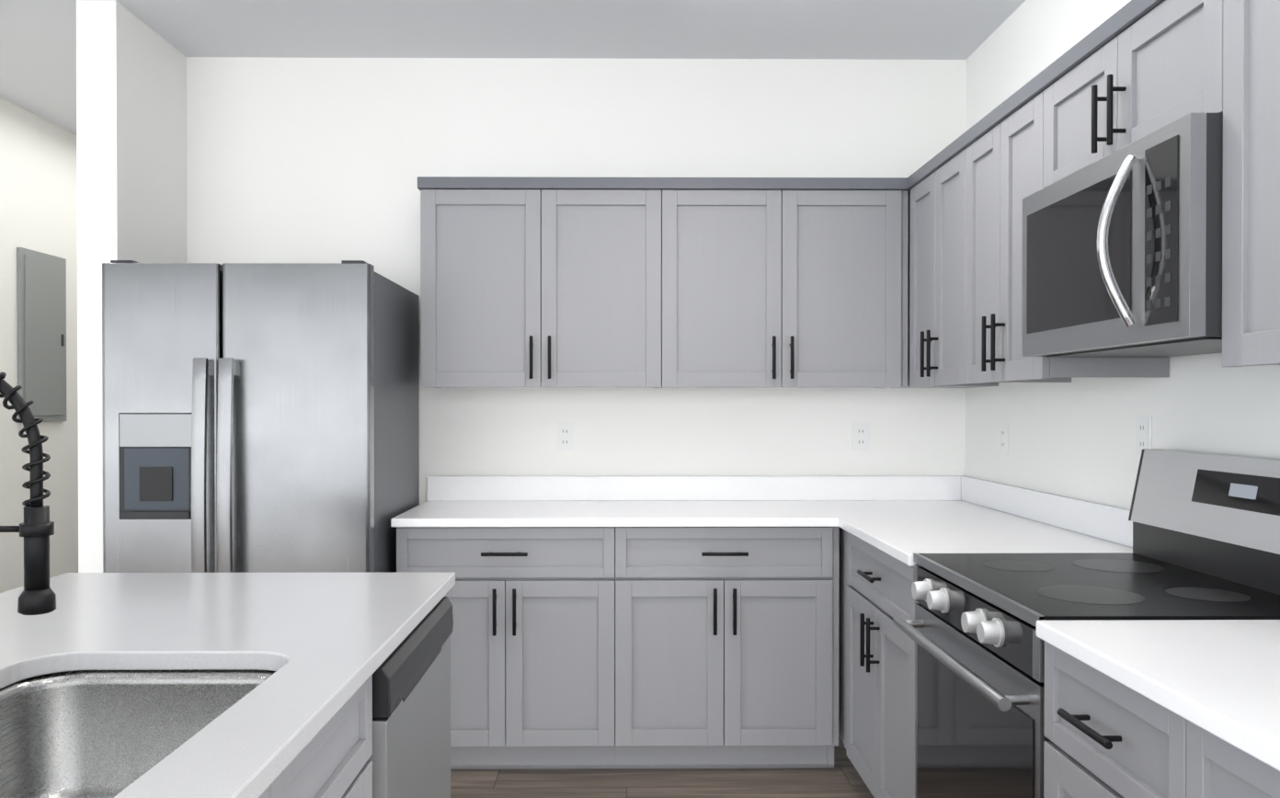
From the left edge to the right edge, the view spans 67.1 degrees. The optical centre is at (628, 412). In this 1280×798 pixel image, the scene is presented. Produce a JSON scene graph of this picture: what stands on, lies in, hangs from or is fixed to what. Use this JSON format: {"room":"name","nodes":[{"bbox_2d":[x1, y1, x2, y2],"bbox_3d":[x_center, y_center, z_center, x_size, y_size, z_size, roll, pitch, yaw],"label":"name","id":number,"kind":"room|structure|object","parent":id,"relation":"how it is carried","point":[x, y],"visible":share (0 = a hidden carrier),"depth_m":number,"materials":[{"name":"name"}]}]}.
{"room":"kitchen","nodes":[
{"label":"kitchen","id":0,"kind":"room"},
{"bbox_2d":[0,97,78,593],"bbox_3d":[-2.955,-0.100,5.381,0.100,2.720,4.070,0,0,-1],"label":"wall","id":1,"kind":"structure","parent":0,"point":[38,188],"depth_m":4.73,"materials":[{"name":"paint"}]},
{"bbox_2d":[17,247,66,422],"bbox_3d":[-2.883,-0.371,4.759,0.031,0.830,0.370,0,0,-1],"label":"electrical panel","id":2,"kind":"object","parent":1,"relation":"attached to","point":[41,329],"visible":0.81,"depth_m":4.73,"materials":[{"name":"grey metal"}]},
{"bbox_2d":[76,0,187,572],"bbox_3d":[-1.870,-0.088,3.670,0.140,2.720,0.550,0,0,-1],"label":"wall","id":3,"kind":"structure","parent":0,"point":[131,130],"depth_m":3.40,"materials":[{"name":"paint"}]},
{"bbox_2d":[0,0,1025,135],"bbox_3d":[-2.547,-1.477,2.159,8.100,0.080,10.700,0,0,-1],"label":"ceiling","id":4,"kind":"structure","parent":0,"point":[38,58],"depth_m":3.66,"materials":[{"name":"paint"}]},
{"bbox_2d":[186,57,966,504],"bbox_3d":[-0.228,-0.090,4.010,3.430,2.720,0.100,0,0,-1],"label":"wall","id":5,"kind":"structure","parent":0,"point":[314,160],"depth_m":3.96,"materials":[{"name":"paint"}]},
{"bbox_2d":[417,176,682,386],"bbox_3d":[-0.301,-0.502,3.789,0.965,0.762,0.330,0,0,-1],"label":"upper cabinet","id":6,"kind":"object","parent":5,"relation":"attached to","point":[525,281],"depth_m":3.63,"materials":[{"name":"grey wood"}]},
{"bbox_2d":[556,422,573,450],"bbox_3d":[-0.259,0.100,3.956,0.070,0.114,0.007,0,0,-1],"label":"electrical outlet","id":7,"kind":"object","parent":5,"relation":"attached to","point":[565,436],"visible":1,"depth_m":3.96,"materials":[{"name":"white plastic"}]},
{"bbox_2d":[682,177,884,386],"bbox_3d":[0.561,-0.502,3.797,0.992,0.762,0.330,0,0,-1],"label":"upper cabinet","id":8,"kind":"object","parent":5,"relation":"attached to","point":[783,278],"depth_m":3.64,"materials":[{"name":"grey wood"}]},
{"bbox_2d":[852,422,869,450],"bbox_3d":[0.956,0.100,3.967,0.070,0.114,0.007,0,0,-1],"label":"electrical outlet","id":9,"kind":"object","parent":5,"relation":"attached to","point":[861,436],"visible":1,"depth_m":3.97,"materials":[{"name":"white plastic"}]},
{"bbox_2d":[450,737,874,797],"bbox_3d":[-2.547,1.313,2.179,8.100,0.060,10.700,0,0,-1],"label":"floor","id":10,"kind":"structure","parent":0,"point":[842,778],"depth_m":3.32,"materials":[{"name":"brown wood"}]},
{"bbox_2d":[102,260,419,572],"bbox_3d":[-1.278,0.381,3.490,0.870,1.760,0.858,0,0,-1],"label":"refrigerator","id":11,"kind":"object","parent":10,"relation":"on","point":[260,417],"visible":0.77,"depth_m":3.13,"materials":[{"name":"grey metal"}]},
{"bbox_2d":[258,594,445,797],"bbox_3d":[-0.718,0.851,1.102,0.660,0.877,2.279,0,0,-1],"label":"base cabinet","id":12,"kind":"object","parent":10,"relation":"on","point":[330,760],"visible":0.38,"depth_m":1.22,"materials":[{"name":"grey wood"}]},
{"bbox_2d":[0,572,455,797],"bbox_3d":[-0.845,0.396,1.093,0.904,0.030,2.310,0,0,-1],"label":"countertop","id":13,"kind":"structure","parent":12,"relation":"on","point":[324,645],"depth_m":1.60,"materials":[{"name":"white stone"}]},
{"bbox_2d":[0,371,56,615],"bbox_3d":[-0.887,0.151,1.246,0.288,0.455,0.250,0,0,-1],"label":"faucet","id":14,"kind":"object","parent":13,"relation":"on","point":[35,529],"visible":1,"depth_m":1.24,"materials":[{"name":"black metal"}]},
{"bbox_2d":[0,670,276,797],"bbox_3d":[-0.718,0.520,1.202,0.434,0.218,0.669,0,0,-1],"label":"sink","id":15,"kind":"object","parent":13,"relation":"in","point":[95,734],"visible":0.62,"depth_m":1.52,"materials":[{"name":"metal"}]},
{"bbox_2d":[367,596,453,797],"bbox_3d":[-0.711,0.850,1.902,0.627,0.861,0.604,0,0,-1],"label":"dishwasher","id":16,"kind":"object","parent":12,"relation":"in","point":[410,757],"visible":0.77,"depth_m":1.83,"materials":[{"name":"grey metal"}]},
{"bbox_2d":[396,526,635,769],"bbox_3d":[-0.400,0.833,3.658,0.819,0.878,0.610,0,0,-1],"label":"base cabinet","id":17,"kind":"object","parent":10,"relation":"on","point":[542,636],"depth_m":3.36,"materials":[{"name":"grey wood"}]},
{"bbox_2d":[635,526,841,768],"bbox_3d":[0.314,0.833,3.664,0.843,0.878,0.610,0,0,-1],"label":"base cabinet","id":18,"kind":"object","parent":10,"relation":"on","point":[681,646],"depth_m":3.37,"materials":[{"name":"grey wood"}]},
{"bbox_2d":[390,475,995,526],"bbox_3d":[0.283,0.327,3.635,2.206,0.130,0.656,0,0,-1],"label":"countertop","id":19,"kind":"structure","parent":18,"relation":"on","point":[451,501],"depth_m":3.91,"materials":[{"name":"white stone"}]},
{"bbox_2d":[841,528,920,797],"bbox_3d":[1.069,0.839,2.899,0.652,0.878,0.758,0,0,-1],"label":"base cabinet","id":20,"kind":"object","parent":10,"relation":"on","point":[878,659],"depth_m":2.87,"materials":[{"name":"grey wood"}]},
{"bbox_2d":[832,482,1132,566],"bbox_3d":[1.059,0.332,2.915,0.669,0.130,0.797,0,0,-1],"label":"countertop","id":21,"kind":"structure","parent":20,"relation":"on","point":[899,520],"depth_m":3.11,"materials":[{"name":"white stone"}]},
{"bbox_2d":[892,449,1279,797],"bbox_3d":[1.036,0.691,2.137,0.711,1.185,0.752,0,0,-1],"label":"range","id":22,"kind":"object","parent":10,"relation":"on","point":[1205,536],"visible":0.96,"depth_m":2.10,"materials":[{"name":"black glass"}]},
{"bbox_2d":[1043,640,1142,797],"bbox_3d":[1.081,0.848,1.508,0.652,0.878,0.496,0,0,-1],"label":"base cabinet","id":23,"kind":"object","parent":10,"relation":"on","point":[1093,722],"depth_m":1.58,"materials":[{"name":"grey wood"}]},
{"bbox_2d":[1142,696,1279,797],"bbox_3d":[1.086,0.852,0.968,0.652,0.878,0.819,0,0,-1],"label":"base cabinet","id":24,"kind":"object","parent":10,"relation":"on","point":[1182,759],"depth_m":1.29,"materials":[{"name":"grey wood"}]},
{"bbox_2d":[1019,552,1279,771],"bbox_3d":[1.076,0.346,1.078,0.666,0.130,1.347,0,0,-1],"label":"countertop","id":25,"kind":"structure","parent":24,"relation":"on","point":[1220,680],"depth_m":1.45,"materials":[{"name":"white stone"}]},
{"bbox_2d":[965,0,1279,509],"bbox_3d":[1.469,-0.065,0.465,0.100,2.720,7.220,0,0,-1],"label":"wall","id":26,"kind":"structure","parent":0,"point":[1075,438],"depth_m":2.97,"materials":[{"name":"paint"}]},
{"bbox_2d":[880,129,1071,388],"bbox_3d":[1.183,-0.489,3.324,0.416,0.782,0.665,0,0,-1],"label":"upper cabinet","id":27,"kind":"object","parent":26,"relation":"attached to","point":[914,280],"depth_m":3.38,"materials":[{"name":"grey wood"}]},
{"bbox_2d":[999,423,1008,455],"bbox_3d":[1.386,0.098,3.566,0.007,0.114,0.070,0,0,-1],"label":"electrical outlet","id":28,"kind":"object","parent":26,"relation":"attached to","point":[1004,439],"visible":1,"depth_m":3.55,"materials":[{"name":"white plastic"}]},
{"bbox_2d":[969,76,1169,378],"bbox_3d":[1.231,-0.495,2.799,0.330,0.762,0.618,0,0,-1],"label":"upper cabinet","id":29,"kind":"object","parent":26,"relation":"attached to","point":[1002,143],"depth_m":2.73,"materials":[{"name":"grey wood"}]},
{"bbox_2d":[1035,0,1208,192],"bbox_3d":[1.237,-0.722,2.118,0.330,0.298,0.740,0,0,-1],"label":"upper cabinet","id":30,"kind":"object","parent":26,"relation":"attached to","point":[1144,69],"depth_m":2.08,"materials":[{"name":"grey wood"}]},
{"bbox_2d":[1021,113,1222,357],"bbox_3d":[1.171,-0.342,2.119,0.457,0.409,0.731,0,0,-1],"label":"over-the-range microwave","id":31,"kind":"object","parent":30,"relation":"attached to","point":[1122,252],"visible":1,"depth_m":1.94,"materials":[{"name":"grey metal"}]},
{"bbox_2d":[1135,415,1151,457],"bbox_3d":[1.395,0.065,2.615,0.007,0.114,0.070,0,0,-1],"label":"electrical outlet","id":32,"kind":"object","parent":26,"relation":"attached to","point":[1143,432],"visible":0.94,"depth_m":2.61,"materials":[{"name":"white plastic"}]},
{"bbox_2d":[1208,0,1279,364],"bbox_3d":[1.243,-0.485,1.438,0.330,0.762,0.624,0,0,-1],"label":"upper cabinet","id":33,"kind":"object","parent":26,"relation":"attached to","point":[1244,35],"depth_m":1.69,"materials":[{"name":"grey wood"}]}
]}

